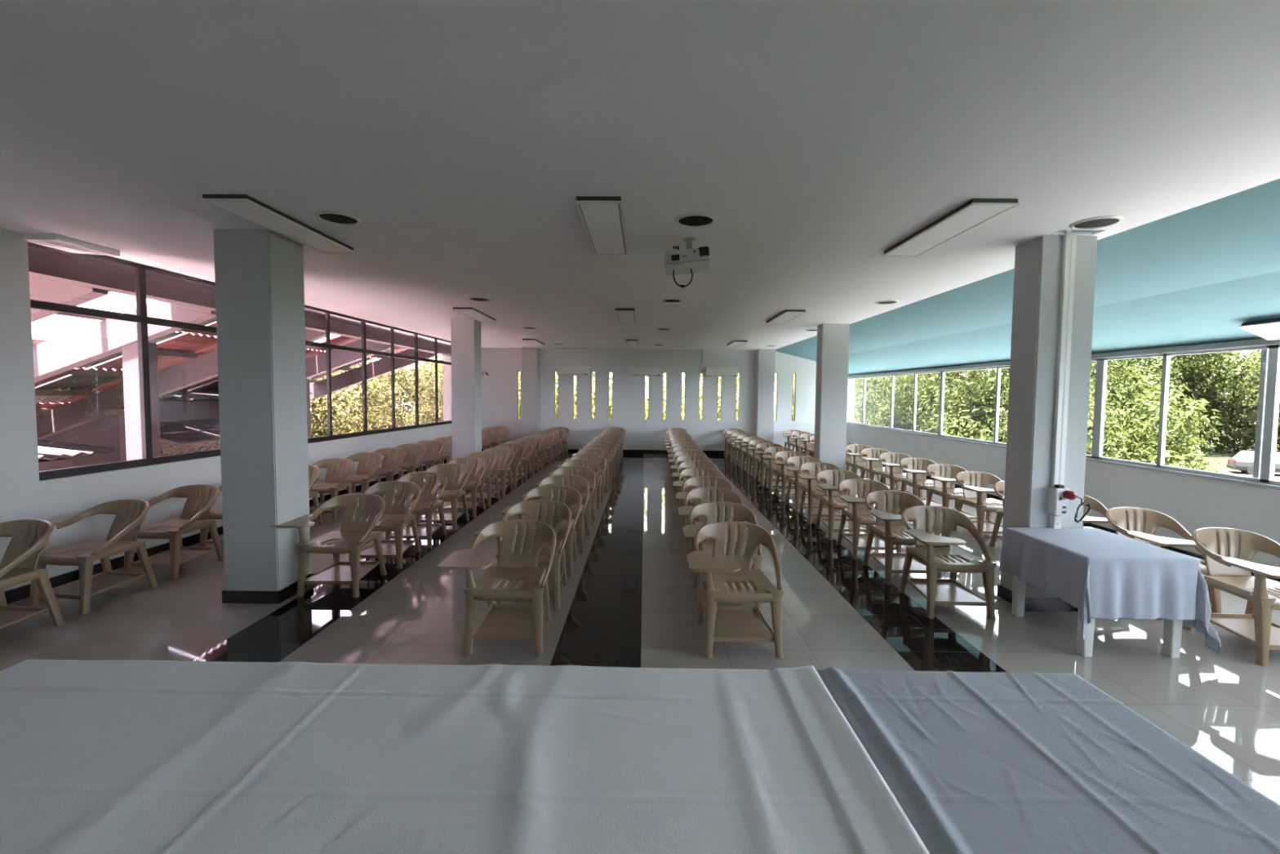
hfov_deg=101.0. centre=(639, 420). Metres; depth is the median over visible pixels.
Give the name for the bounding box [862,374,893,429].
window
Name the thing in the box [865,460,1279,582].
baseboard
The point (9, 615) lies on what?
shelf
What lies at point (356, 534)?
chair
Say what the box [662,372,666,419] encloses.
window
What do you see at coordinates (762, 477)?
shelf
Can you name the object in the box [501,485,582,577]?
chair
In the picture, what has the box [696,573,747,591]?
shelf
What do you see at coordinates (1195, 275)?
ceiling
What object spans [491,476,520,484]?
shelf
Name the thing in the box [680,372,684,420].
window
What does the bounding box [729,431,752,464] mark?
chair
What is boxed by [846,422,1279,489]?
trim
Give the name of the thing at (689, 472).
chair
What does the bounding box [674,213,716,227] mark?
ceiling speaker
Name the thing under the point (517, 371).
window
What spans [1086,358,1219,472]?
tree
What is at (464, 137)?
ceiling
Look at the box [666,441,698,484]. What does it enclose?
chair
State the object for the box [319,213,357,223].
grille
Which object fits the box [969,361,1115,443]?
tree
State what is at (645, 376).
window
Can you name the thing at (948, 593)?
shelf
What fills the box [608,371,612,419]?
window
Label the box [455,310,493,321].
diffuser
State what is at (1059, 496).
outlet box
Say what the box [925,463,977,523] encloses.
chair
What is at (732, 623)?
shelf
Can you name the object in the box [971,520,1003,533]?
shelf
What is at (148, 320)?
window
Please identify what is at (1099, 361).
window
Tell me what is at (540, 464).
shelf
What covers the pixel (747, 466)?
shelf
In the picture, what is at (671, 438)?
chair
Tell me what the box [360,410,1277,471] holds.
ground
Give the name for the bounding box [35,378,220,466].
outbuilding
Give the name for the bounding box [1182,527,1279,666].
chair
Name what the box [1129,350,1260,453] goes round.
tree
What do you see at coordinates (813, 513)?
shelf
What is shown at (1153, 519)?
chair
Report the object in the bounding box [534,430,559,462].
chair
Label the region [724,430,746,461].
chair
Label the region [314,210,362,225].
ceiling speaker
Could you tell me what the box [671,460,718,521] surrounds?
chair
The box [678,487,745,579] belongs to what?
chair
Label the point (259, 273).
pillar
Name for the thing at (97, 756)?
tablecloth
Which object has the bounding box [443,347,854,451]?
wall
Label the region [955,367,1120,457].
tree
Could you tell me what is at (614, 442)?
chair
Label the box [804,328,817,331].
ceiling speaker
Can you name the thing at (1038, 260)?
pillar
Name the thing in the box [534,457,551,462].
shelf
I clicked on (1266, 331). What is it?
diffuser
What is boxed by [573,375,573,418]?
window
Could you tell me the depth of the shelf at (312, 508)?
7.35 m
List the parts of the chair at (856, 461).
leg, leg, seat, backrest, leg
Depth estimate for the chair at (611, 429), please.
14.79 m
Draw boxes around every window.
[28,241,150,480]
[142,264,220,465]
[304,304,366,443]
[364,320,417,435]
[417,333,451,427]
[517,371,520,418]
[554,371,558,418]
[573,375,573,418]
[591,371,595,419]
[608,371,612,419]
[644,376,648,419]
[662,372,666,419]
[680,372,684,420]
[698,373,702,420]
[717,377,721,420]
[735,373,740,420]
[773,373,777,421]
[791,373,796,421]
[848,376,864,425]
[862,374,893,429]
[890,373,915,432]
[913,370,942,436]
[939,366,998,444]
[995,358,1102,459]
[1097,353,1165,468]
[1159,344,1276,484]
[1266,344,1279,485]
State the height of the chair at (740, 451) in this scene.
0.792 m
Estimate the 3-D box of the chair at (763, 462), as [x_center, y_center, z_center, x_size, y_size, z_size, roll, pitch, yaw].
[2.609,0.871,10.624,0.694,0.792,0.770,1,3,0]
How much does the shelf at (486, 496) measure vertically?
0.053 m
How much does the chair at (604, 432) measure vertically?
0.792 m
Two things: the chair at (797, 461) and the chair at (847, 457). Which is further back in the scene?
the chair at (847, 457)
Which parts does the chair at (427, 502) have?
leg, seat, backrest, leg, leg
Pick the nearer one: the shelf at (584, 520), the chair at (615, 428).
the shelf at (584, 520)
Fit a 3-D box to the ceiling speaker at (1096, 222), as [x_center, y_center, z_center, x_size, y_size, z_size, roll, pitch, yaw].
[3.408,-1.479,3.948,0.316,0.014,0.316,1,3,0]
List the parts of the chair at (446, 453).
leg, backrest, seat, leg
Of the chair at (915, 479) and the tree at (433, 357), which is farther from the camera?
the tree at (433, 357)
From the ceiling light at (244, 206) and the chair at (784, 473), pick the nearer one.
the ceiling light at (244, 206)
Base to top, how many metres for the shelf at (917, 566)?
0.053 m
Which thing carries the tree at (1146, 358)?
on the ground
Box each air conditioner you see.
[556,365,589,375]
[629,366,662,376]
[699,349,737,377]
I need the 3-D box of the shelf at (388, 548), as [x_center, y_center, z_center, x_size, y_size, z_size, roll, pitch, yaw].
[-2.695,1.355,5.612,0.474,0.053,0.490,0,3,-2]
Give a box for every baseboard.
[4,457,452,604]
[481,448,810,455]
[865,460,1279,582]
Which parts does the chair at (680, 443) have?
backrest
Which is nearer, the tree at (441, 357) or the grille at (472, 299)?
the grille at (472, 299)
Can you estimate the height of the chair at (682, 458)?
0.792 m
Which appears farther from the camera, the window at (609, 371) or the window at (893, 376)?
the window at (609, 371)
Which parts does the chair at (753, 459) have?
leg, leg, seat, backrest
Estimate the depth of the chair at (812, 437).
12.96 m
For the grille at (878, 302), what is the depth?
7.36 m
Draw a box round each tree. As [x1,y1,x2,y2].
[160,440,218,456]
[309,341,415,434]
[309,364,407,434]
[310,373,369,437]
[355,358,440,429]
[383,356,444,428]
[398,356,443,424]
[402,357,443,422]
[437,355,520,417]
[519,371,574,417]
[555,372,665,419]
[592,372,700,418]
[644,373,738,419]
[699,373,794,420]
[791,375,794,420]
[853,375,911,423]
[853,376,931,428]
[853,378,863,422]
[866,373,986,436]
[899,367,1009,441]
[906,373,954,432]
[922,369,990,424]
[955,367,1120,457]
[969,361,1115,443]
[997,372,1222,472]
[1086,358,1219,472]
[1094,356,1179,429]
[1105,357,1185,465]
[1128,356,1200,461]
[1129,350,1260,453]
[1175,349,1279,453]
[1228,349,1279,450]
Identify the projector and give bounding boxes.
[663,237,711,288]
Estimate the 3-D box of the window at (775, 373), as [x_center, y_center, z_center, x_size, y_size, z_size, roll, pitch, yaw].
[4.022,-0.711,15.721,0.104,1.410,0.154,1,3,0]
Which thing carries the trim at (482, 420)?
attached to the wall at (500, 388)
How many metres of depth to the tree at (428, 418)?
27.58 m
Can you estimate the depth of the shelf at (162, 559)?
5.25 m
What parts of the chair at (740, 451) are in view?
leg, leg, backrest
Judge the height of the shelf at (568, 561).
0.053 m
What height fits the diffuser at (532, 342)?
0.008 m
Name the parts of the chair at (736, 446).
leg, leg, backrest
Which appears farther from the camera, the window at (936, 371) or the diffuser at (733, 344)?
the diffuser at (733, 344)
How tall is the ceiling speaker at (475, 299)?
0.014 m
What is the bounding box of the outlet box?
[1047,484,1090,528]
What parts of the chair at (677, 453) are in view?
leg, backrest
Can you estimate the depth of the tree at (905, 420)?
23.34 m
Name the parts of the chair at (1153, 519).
backrest, seat, leg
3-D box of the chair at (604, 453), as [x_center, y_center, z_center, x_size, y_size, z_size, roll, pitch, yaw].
[-0.903,0.915,9.172,0.694,0.792,0.770,1,3,3]
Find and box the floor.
[0,453,1279,804]
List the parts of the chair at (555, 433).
backrest, leg, leg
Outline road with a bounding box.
[1209,471,1279,480]
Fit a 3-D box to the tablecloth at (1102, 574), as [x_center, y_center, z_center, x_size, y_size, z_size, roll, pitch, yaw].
[3.417,1.226,3.954,0.926,0.644,0.909,1,3,0]
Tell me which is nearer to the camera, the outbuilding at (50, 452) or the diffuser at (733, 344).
the outbuilding at (50, 452)
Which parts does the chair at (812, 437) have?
backrest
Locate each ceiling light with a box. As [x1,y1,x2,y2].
[22,233,119,256]
[200,194,355,253]
[452,306,496,321]
[521,338,545,345]
[575,195,627,254]
[614,308,635,322]
[625,339,639,346]
[726,340,747,346]
[765,309,805,324]
[882,198,1019,257]
[1239,318,1279,340]
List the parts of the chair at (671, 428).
backrest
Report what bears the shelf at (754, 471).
attached to the chair at (753, 459)
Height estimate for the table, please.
0.700 m
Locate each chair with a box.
[0,519,65,629]
[28,498,158,613]
[101,484,223,579]
[176,485,223,546]
[271,493,386,597]
[308,465,323,524]
[309,457,354,520]
[319,452,383,508]
[330,480,421,568]
[352,447,405,492]
[373,471,447,547]
[382,443,426,484]
[407,440,443,477]
[412,463,470,530]
[425,436,452,476]
[437,519,556,656]
[440,435,452,463]
[442,457,486,517]
[449,452,501,506]
[474,499,572,609]
[475,447,514,497]
[481,426,510,448]
[481,427,502,450]
[481,430,493,458]
[488,443,524,489]
[500,440,533,482]
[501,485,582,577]
[509,437,540,476]
[520,435,547,471]
[521,474,589,553]
[527,432,554,466]
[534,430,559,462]
[536,466,595,535]
[543,428,564,459]
[547,426,569,456]
[547,459,600,520]
[556,453,606,509]
[564,448,609,499]
[571,444,613,490]
[577,440,614,484]
[582,438,617,477]
[586,435,618,472]
[596,428,623,459]
[598,432,621,467]
[600,426,625,456]
[600,431,622,463]
[663,427,687,434]
[664,429,687,457]
[664,431,689,459]
[664,433,692,467]
[665,435,693,472]
[666,438,697,475]
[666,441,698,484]
[667,445,702,491]
[668,449,706,500]
[670,454,711,509]
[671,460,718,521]
[673,466,724,536]
[675,475,733,555]
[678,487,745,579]
[682,502,763,612]
[687,521,784,658]
[720,428,742,457]
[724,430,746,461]
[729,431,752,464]
[734,434,761,468]
[740,436,769,474]
[746,440,777,479]
[754,443,787,485]
[761,446,796,493]
[773,450,809,501]
[782,429,804,453]
[785,456,827,511]
[790,431,813,457]
[798,462,841,524]
[799,433,814,461]
[808,435,814,457]
[815,469,868,540]
[836,478,901,559]
[845,441,862,475]
[845,444,880,481]
[859,448,899,492]
[862,490,941,584]
[878,452,922,497]
[897,505,995,620]
[898,457,945,506]
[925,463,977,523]
[952,471,1003,538]
[989,480,1004,546]
[1082,494,1115,528]
[1105,506,1222,620]
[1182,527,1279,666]
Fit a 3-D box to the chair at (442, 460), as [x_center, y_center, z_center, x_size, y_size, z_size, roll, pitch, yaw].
[-4.287,0.733,12.128,0.694,0.792,0.770,0,3,-2]
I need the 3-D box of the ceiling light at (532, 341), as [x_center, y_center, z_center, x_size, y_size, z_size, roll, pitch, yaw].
[-2.696,-2.007,13.440,0.310,0.044,1.320,1,3,0]
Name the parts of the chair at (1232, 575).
leg, backrest, seat, leg, leg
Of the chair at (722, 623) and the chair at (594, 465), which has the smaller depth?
the chair at (722, 623)
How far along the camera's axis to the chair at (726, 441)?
15.38 m
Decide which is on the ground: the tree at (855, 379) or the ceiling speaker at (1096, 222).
the tree at (855, 379)
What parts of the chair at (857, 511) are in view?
leg, leg, seat, backrest, leg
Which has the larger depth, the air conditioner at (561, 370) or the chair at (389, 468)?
the air conditioner at (561, 370)
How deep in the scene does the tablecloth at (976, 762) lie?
1.46 m
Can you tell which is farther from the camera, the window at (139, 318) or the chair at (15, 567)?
the window at (139, 318)
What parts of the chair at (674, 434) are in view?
backrest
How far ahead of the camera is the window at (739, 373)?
15.69 m
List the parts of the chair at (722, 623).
leg, leg, backrest, seat, leg, leg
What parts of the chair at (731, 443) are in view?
leg, leg, backrest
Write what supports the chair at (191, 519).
on the floor
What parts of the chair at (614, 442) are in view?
backrest, leg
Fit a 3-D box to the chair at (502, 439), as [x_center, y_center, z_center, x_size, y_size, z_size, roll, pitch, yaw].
[-4.143,0.576,15.202,0.694,0.792,0.770,1,3,0]
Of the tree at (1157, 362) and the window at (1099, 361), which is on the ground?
the tree at (1157, 362)
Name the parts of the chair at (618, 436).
backrest, leg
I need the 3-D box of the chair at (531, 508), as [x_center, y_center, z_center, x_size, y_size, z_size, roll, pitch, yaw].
[-0.971,1.151,4.576,0.694,0.792,0.770,1,3,1]
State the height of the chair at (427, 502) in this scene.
0.792 m
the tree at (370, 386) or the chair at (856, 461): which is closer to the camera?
the chair at (856, 461)
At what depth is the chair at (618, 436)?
13.20 m
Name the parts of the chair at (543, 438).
backrest, seat, leg, leg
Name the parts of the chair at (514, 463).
backrest, seat, leg, leg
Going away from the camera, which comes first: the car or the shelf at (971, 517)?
the shelf at (971, 517)
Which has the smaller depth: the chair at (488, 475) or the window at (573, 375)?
the chair at (488, 475)
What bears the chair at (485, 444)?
on the floor
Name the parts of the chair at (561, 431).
backrest, leg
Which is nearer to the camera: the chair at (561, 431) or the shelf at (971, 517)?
the shelf at (971, 517)
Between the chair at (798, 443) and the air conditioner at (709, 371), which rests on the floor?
the chair at (798, 443)
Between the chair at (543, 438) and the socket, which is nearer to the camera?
the socket
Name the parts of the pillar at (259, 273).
baseboard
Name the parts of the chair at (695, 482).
leg, backrest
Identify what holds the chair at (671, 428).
on the floor
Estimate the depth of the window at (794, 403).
15.70 m
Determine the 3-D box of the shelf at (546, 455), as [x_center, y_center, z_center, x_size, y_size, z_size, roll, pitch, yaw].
[-2.432,0.936,13.776,0.474,0.053,0.490,0,3,0]
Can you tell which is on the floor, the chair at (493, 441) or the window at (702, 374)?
the chair at (493, 441)
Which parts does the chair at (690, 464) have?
leg, backrest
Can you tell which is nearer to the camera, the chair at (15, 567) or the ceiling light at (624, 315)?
the chair at (15, 567)
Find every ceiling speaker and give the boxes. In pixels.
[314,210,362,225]
[467,297,491,301]
[521,326,537,328]
[656,327,671,329]
[661,297,683,302]
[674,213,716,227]
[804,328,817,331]
[874,299,898,304]
[1068,215,1124,230]
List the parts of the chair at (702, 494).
leg, backrest, seat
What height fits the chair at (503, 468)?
0.792 m
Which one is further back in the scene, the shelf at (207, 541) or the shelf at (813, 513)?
the shelf at (813, 513)
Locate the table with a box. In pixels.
[1011,575,1182,657]
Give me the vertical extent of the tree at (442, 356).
8.073 m
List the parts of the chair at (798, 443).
seat, backrest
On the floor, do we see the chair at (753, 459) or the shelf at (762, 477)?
the chair at (753, 459)
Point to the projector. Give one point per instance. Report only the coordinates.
(689, 260)
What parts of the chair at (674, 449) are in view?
backrest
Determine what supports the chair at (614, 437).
on the floor
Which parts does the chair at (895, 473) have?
leg, leg, seat, backrest, leg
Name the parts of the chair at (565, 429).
backrest, leg, leg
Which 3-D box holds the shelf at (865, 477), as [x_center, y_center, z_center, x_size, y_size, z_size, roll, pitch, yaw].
[4.426,1.163,10.528,0.474,0.053,0.490,1,3,1]
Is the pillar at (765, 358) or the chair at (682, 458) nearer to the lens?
the chair at (682, 458)
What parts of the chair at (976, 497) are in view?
leg, backrest, leg, seat, leg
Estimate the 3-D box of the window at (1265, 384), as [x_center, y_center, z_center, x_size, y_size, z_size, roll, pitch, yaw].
[6.125,-0.096,5.612,0.090,1.380,1.070,1,3,0]
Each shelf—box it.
[0,604,48,629]
[38,570,146,599]
[130,546,216,567]
[205,534,223,543]
[304,560,379,584]
[309,502,339,512]
[360,539,415,558]
[390,523,442,538]
[419,510,465,522]
[443,499,481,510]
[461,490,497,499]
[472,603,546,639]
[477,483,510,490]
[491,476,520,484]
[505,471,528,477]
[509,570,563,596]
[516,466,537,471]
[522,462,544,466]
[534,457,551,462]
[537,454,556,458]
[537,546,573,566]
[556,528,578,543]
[574,514,586,526]
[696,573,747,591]
[702,605,774,641]
[743,464,766,469]
[750,468,775,474]
[757,474,781,480]
[766,480,795,487]
[777,487,808,495]
[788,495,826,505]
[802,505,841,516]
[819,518,866,531]
[841,533,896,550]
[859,475,876,480]
[868,552,926,573]
[883,482,896,489]
[894,489,919,497]
[906,577,986,605]
[919,497,942,506]
[933,507,977,519]
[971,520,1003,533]
[995,534,1002,539]
[1209,612,1279,649]
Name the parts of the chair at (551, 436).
backrest, seat, leg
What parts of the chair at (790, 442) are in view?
seat, backrest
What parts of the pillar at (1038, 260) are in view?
baseboard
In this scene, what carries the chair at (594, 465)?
on the floor
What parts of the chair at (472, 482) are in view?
seat, backrest, leg, leg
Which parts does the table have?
leg, leg, leg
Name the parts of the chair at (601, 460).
backrest, seat, leg, leg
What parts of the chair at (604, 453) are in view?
backrest, leg, leg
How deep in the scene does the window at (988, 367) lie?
10.07 m
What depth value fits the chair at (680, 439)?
11.76 m
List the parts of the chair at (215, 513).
leg, seat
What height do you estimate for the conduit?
2.250 m
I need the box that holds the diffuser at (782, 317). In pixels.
[768,312,803,323]
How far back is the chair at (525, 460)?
11.01 m
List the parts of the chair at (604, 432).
backrest, leg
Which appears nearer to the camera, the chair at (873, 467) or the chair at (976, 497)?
the chair at (976, 497)
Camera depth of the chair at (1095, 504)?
5.41 m
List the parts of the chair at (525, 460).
backrest, seat, leg, leg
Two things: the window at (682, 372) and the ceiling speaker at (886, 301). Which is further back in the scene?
the window at (682, 372)
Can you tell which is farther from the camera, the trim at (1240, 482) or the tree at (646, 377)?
the tree at (646, 377)
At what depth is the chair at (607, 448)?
10.21 m
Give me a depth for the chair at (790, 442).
15.20 m
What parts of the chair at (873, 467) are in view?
leg, leg, seat, backrest, leg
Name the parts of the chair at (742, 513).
leg, leg, backrest, seat, leg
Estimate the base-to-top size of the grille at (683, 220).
0.009 m
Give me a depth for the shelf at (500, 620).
3.81 m
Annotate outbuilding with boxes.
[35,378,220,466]
[37,439,114,471]
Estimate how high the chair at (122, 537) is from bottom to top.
0.792 m
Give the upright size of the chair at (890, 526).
0.792 m
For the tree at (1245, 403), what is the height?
13.774 m
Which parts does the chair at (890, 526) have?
leg, leg, seat, backrest, leg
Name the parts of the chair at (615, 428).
backrest, leg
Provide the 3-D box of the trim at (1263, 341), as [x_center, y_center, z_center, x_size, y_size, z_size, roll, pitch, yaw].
[6.044,-0.806,5.962,0.030,0.060,19.300,1,3,0]
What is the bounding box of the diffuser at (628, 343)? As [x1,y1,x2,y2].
[626,341,638,346]
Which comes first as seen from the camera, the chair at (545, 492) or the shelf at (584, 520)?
the chair at (545, 492)
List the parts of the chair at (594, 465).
backrest, seat, leg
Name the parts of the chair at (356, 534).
leg, leg, seat, backrest, leg, leg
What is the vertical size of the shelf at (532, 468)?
0.053 m
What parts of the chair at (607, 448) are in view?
backrest, leg, leg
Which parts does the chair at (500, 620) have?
leg, leg, seat, backrest, leg, leg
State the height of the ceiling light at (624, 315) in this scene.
0.044 m
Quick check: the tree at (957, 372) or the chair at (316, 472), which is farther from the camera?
the tree at (957, 372)
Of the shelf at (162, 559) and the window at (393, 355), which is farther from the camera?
the window at (393, 355)
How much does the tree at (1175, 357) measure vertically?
15.703 m
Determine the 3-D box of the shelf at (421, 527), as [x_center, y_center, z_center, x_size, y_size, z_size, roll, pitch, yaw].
[-2.676,1.317,6.340,0.474,0.053,0.490,0,3,-1]
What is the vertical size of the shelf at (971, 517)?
0.053 m
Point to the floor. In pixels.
(630, 599)
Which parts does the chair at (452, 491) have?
leg, seat, backrest, leg, leg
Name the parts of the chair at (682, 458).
leg, backrest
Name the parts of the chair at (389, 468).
backrest, seat, leg, leg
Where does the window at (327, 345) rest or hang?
in the wall at (23, 495)
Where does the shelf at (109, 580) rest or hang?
attached to the chair at (122, 537)
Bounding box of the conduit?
[1050,230,1076,487]
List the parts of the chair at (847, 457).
seat, backrest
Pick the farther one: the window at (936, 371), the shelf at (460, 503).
the window at (936, 371)
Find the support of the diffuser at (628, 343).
attached to the ceiling light at (629, 342)
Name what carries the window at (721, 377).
in the wall at (500, 388)
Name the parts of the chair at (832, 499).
leg, leg, seat, backrest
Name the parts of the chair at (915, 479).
leg, leg, seat, backrest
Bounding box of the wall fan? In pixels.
[481,367,488,377]
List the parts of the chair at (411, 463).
backrest, seat, leg, leg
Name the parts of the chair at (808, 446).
leg, backrest, seat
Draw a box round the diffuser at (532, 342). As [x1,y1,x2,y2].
[524,340,543,345]
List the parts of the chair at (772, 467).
leg, leg, seat, backrest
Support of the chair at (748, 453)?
on the floor
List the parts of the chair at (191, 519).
leg, seat, leg, backrest, leg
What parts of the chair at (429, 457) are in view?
backrest, seat, leg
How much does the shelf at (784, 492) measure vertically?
0.053 m
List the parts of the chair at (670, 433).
backrest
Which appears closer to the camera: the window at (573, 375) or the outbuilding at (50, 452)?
the outbuilding at (50, 452)
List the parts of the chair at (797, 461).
leg, leg, seat, backrest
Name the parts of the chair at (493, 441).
backrest, seat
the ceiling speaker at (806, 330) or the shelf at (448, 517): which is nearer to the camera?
the shelf at (448, 517)
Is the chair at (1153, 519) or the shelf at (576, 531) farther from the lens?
the shelf at (576, 531)
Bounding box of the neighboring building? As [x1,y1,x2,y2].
[27,246,451,462]
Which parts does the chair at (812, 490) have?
leg, leg, seat, backrest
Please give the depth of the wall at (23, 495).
4.71 m
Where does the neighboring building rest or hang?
on the path
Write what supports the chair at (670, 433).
on the floor
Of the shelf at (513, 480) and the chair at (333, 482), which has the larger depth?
the shelf at (513, 480)
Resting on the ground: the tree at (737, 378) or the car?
the tree at (737, 378)
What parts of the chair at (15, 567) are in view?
leg, seat, backrest, leg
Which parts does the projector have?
trim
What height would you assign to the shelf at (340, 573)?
0.053 m
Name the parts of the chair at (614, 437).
backrest, leg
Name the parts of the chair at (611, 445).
backrest, leg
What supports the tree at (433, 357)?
on the path
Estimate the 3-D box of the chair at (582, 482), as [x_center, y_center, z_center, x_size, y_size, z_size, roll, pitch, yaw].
[-0.949,1.073,6.109,0.694,0.792,0.770,0,3,-2]
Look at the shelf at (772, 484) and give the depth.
9.82 m
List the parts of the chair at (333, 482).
leg, seat, backrest, leg, leg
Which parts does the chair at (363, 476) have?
leg, seat, backrest, leg, leg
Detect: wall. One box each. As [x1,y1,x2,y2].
[0,227,452,591]
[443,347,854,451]
[846,338,1279,567]
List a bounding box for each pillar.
[213,229,313,603]
[450,318,483,491]
[521,346,539,437]
[754,349,775,441]
[813,324,849,485]
[996,235,1097,611]
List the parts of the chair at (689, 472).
leg, backrest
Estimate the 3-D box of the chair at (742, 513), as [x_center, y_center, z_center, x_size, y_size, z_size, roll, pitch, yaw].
[0.696,1.167,4.556,0.694,0.792,0.770,0,3,-1]
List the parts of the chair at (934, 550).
leg, leg, backrest, seat, leg, leg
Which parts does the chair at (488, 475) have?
seat, backrest, leg, leg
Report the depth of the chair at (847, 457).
11.46 m
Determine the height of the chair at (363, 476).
0.792 m
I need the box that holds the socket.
[1049,514,1061,528]
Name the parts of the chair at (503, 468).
backrest, seat, leg, leg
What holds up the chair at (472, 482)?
on the floor
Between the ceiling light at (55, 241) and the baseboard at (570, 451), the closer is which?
the ceiling light at (55, 241)
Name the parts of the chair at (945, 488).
leg, leg, seat, backrest, leg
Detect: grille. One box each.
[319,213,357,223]
[471,297,488,301]
[662,299,680,302]
[678,215,712,226]
[877,301,896,303]
[1073,217,1118,228]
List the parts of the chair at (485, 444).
backrest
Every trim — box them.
[481,419,814,423]
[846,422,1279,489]
[848,338,1279,377]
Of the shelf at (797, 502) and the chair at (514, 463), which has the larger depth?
the chair at (514, 463)
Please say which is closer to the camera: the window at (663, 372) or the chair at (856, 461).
the chair at (856, 461)
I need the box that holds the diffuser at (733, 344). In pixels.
[727,342,745,346]
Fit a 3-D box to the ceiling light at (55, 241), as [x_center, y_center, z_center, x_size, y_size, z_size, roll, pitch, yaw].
[-5.105,-1.576,4.747,0.320,0.050,0.550,1,3,0]
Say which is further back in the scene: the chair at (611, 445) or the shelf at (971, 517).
the chair at (611, 445)
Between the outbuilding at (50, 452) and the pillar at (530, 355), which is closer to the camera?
the outbuilding at (50, 452)
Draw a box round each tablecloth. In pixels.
[0,658,929,853]
[816,666,1279,853]
[999,527,1221,656]
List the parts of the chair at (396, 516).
seat, backrest, leg, leg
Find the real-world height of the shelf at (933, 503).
0.053 m
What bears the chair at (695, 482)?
on the floor
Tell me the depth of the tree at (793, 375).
37.75 m
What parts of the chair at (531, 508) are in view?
leg, backrest, seat, leg, leg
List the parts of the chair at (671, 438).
backrest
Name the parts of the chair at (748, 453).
leg, leg, backrest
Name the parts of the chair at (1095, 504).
backrest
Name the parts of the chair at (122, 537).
leg, leg, seat, backrest, leg, leg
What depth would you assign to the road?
35.00 m
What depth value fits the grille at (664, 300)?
7.38 m
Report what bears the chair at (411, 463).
on the floor
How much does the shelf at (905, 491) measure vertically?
0.053 m
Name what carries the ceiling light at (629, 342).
attached to the ceiling at (464, 137)
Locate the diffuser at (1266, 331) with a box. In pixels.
[1244,323,1279,338]
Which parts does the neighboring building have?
post, post, post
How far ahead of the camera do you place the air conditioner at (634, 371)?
15.43 m
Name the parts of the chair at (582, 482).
backrest, seat, leg, leg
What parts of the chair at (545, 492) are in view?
backrest, seat, leg, leg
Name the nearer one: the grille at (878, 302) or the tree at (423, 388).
the grille at (878, 302)
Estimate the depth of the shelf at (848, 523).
6.74 m
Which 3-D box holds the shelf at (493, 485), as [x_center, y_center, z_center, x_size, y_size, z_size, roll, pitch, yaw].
[-2.571,1.164,9.335,0.474,0.053,0.490,1,3,3]
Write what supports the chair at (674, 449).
on the floor
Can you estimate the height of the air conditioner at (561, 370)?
0.280 m
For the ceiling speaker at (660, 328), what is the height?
0.014 m
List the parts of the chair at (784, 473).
leg, leg, seat, backrest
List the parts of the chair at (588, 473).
backrest, seat, leg, leg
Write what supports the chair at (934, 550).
on the floor
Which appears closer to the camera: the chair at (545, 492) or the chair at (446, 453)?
the chair at (545, 492)
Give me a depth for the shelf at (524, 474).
10.71 m
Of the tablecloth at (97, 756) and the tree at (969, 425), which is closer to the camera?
the tablecloth at (97, 756)
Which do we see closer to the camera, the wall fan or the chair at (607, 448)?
the chair at (607, 448)
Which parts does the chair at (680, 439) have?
backrest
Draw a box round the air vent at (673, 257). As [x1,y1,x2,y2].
[671,254,679,261]
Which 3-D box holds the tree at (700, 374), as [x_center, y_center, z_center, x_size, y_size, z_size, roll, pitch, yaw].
[2.898,-0.095,22.000,6.251,8.009,4.485,-1,4,-34]
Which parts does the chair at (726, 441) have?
leg, backrest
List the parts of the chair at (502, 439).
backrest, seat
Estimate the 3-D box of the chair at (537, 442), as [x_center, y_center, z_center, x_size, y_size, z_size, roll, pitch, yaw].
[-2.560,0.781,11.497,0.694,0.792,0.770,1,3,3]
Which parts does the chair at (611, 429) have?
backrest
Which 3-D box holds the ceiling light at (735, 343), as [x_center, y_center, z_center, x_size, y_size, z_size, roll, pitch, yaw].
[2.444,-1.960,13.395,0.310,0.044,1.320,1,3,0]
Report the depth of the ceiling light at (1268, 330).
4.90 m
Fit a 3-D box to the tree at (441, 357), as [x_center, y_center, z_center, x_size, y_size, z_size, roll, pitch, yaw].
[-11.956,-0.328,31.625,4.406,7.184,5.684,1,3,10]
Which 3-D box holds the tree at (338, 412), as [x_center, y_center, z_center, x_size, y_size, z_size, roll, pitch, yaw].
[-10.765,1.872,15.458,5.684,7.091,4.406,2,3,25]
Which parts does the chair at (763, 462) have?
leg, leg, seat, backrest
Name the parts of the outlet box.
power cord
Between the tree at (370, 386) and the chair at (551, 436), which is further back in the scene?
the tree at (370, 386)
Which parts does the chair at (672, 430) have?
backrest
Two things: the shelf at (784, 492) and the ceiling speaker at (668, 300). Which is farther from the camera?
the shelf at (784, 492)
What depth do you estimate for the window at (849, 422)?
15.53 m
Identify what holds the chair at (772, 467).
on the floor
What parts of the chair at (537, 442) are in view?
backrest, seat, leg, leg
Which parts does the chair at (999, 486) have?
leg, backrest, seat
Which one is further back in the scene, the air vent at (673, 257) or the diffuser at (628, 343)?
the diffuser at (628, 343)
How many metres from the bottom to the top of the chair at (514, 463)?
0.792 m
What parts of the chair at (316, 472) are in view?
seat, backrest, leg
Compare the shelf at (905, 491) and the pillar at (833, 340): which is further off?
the pillar at (833, 340)
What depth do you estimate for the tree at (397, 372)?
22.09 m
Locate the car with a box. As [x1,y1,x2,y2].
[1226,450,1279,475]
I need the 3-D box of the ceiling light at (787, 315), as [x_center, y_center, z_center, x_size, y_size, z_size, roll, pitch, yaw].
[2.402,-1.721,8.772,0.310,0.044,1.320,1,3,0]
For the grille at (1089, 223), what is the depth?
3.94 m
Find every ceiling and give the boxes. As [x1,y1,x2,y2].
[0,0,1279,350]
[775,178,1279,375]

